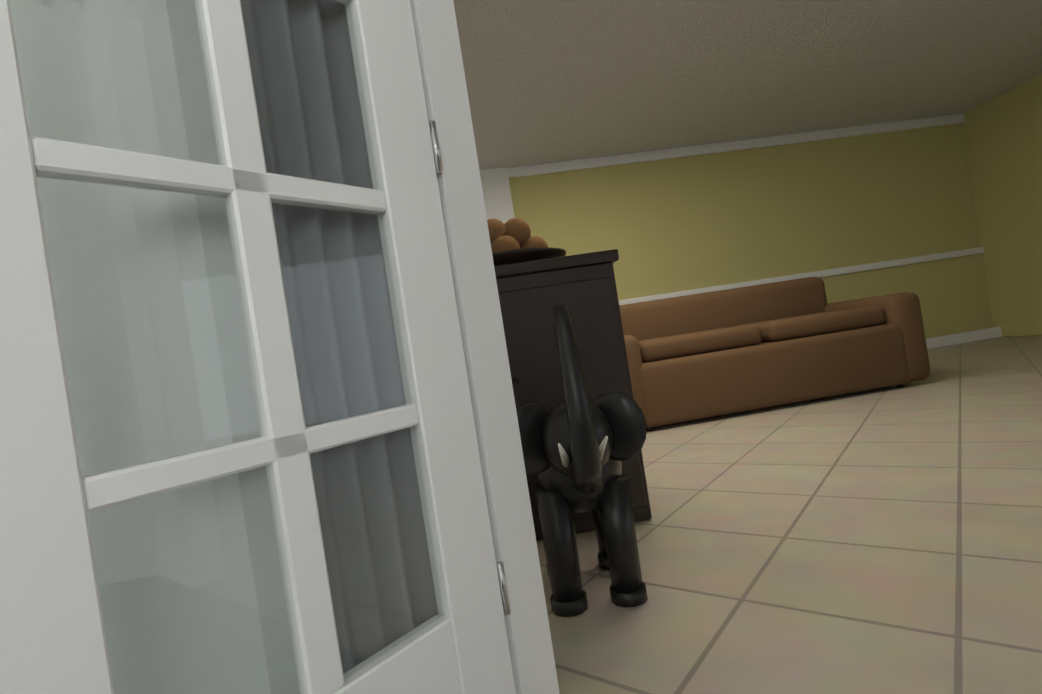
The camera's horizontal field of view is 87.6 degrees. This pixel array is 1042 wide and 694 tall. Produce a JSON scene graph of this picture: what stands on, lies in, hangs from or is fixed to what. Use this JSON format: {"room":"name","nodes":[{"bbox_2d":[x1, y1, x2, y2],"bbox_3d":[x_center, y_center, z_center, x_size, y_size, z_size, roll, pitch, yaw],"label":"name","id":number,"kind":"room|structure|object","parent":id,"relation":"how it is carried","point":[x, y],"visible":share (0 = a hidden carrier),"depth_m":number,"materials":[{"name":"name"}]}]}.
{"room":"living room","nodes":[
{"label":"living room","id":0,"kind":"room"},
{"bbox_2d":[10,0,270,693],"bbox_3d":[-1.982,-0.261,0.648,3.030,2.440,0.120,-9,0,-6],"label":"wall","id":1,"kind":"structure","parent":0,"point":[187,633],"depth_m":0.73,"materials":[{"name":"white paint"}]},
{"bbox_2d":[166,0,299,693],"bbox_3d":[-0.377,-0.506,0.968,0.120,2.440,0.495,-9,0,39],"label":"wall","id":2,"kind":"structure","parent":0,"point":[224,317],"depth_m":0.75,"materials":[{"name":"white paint"}]},
{"bbox_2d":[453,0,1041,169],"bbox_3d":[0.357,-1.895,0.624,14.000,0.080,14.000,-9,0,-6],"label":"ceiling","id":3,"kind":"structure","parent":0,"point":[549,81],"depth_m":3.99,"materials":[{"name":"white paint"}]},
{"bbox_2d":[479,75,1041,337],"bbox_3d":[1.669,-0.816,3.372,9.000,2.440,4.550,-9,0,-6],"label":"wall","id":4,"kind":"structure","parent":0,"point":[974,180],"depth_m":5.65,"materials":[{"name":"yellow paint"}]},
{"bbox_2d":[507,113,1001,348],"bbox_3d":[2.494,-0.938,5.601,11.100,2.440,0.080,-9,0,-6],"label":"trim","id":5,"kind":"structure","parent":4,"relation":"attached to","point":[705,149],"depth_m":5.64,"materials":[{"name":"white paint"}]},
{"bbox_2d":[536,335,1041,693],"bbox_3d":[0.739,0.590,0.619,14.000,0.060,14.000,-9,0,-6],"label":"floor","id":6,"kind":"structure","parent":0,"point":[885,540],"depth_m":1.46,"materials":[{"name":"beige tile"}]},
{"bbox_2d":[494,249,651,540],"bbox_3d":[-0.078,0.204,2.087,0.940,0.950,0.532,-9,0,-6],"label":"base cabinet","id":7,"kind":"object","parent":6,"relation":"on","point":[534,293],"visible":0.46,"depth_m":1.87,"materials":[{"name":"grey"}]},
{"bbox_2d":[487,218,566,265],"bbox_3d":[-0.068,-0.391,2.084,0.470,0.219,0.470,-9,0,-6],"label":"decorative bowl","id":8,"kind":"object","parent":7,"relation":"on","point":[512,240],"visible":0.42,"depth_m":2.01,"materials":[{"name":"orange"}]},
{"bbox_2d":[516,305,647,616],"bbox_3d":[0.131,0.278,1.380,0.330,0.738,0.600,-9,0,-6],"label":"elephant statue","id":9,"kind":"object","parent":6,"relation":"on","point":[578,447],"visible":0.94,"depth_m":1.31,"materials":[{"name":"black ceramic"}]},
{"bbox_2d":[619,277,929,430],"bbox_3d":[1.621,-0.015,4.060,2.240,0.875,0.955,-9,0,-6],"label":"sofa","id":10,"kind":"object","parent":6,"relation":"on","point":[712,354],"visible":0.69,"depth_m":3.64,"materials":[{"name":"brown leather"}]},
{"bbox_3d":[0.561,-0.652,0.414,1.514,2.440,1.513,-9,0,-6],"label":"wall","id":11,"kind":"structure","parent":0,"visible":0},
{"bbox_2d":[0,0,515,693],"bbox_3d":[-0.371,-0.315,0.704,0.049,2.035,0.681,-9,0,39],"label":"french door","id":12,"kind":"structure","parent":11,"relation":"in","point":[52,634],"depth_m":0.69,"materials":[{"name":"white paint"}]},
{"bbox_2d":[241,0,437,673],"bbox_3d":[0.387,-0.562,0.334,1.502,2.255,1.384,-9,0,-6],"label":"curtain","id":13,"kind":"object","parent":11,"relation":"attached to","point":[328,325],"depth_m":0.85,"materials":[{"name":"fabric"},{"name":"black metal"}]},
{"bbox_2d":[410,0,559,693],"bbox_3d":[0.471,-0.488,0.496,1.600,2.145,0.115,-9,0,39],"label":"door frame","id":14,"kind":"structure","parent":11,"relation":"attached to","point":[484,344],"depth_m":0.99,"materials":[{"name":"white paint"}]}
]}

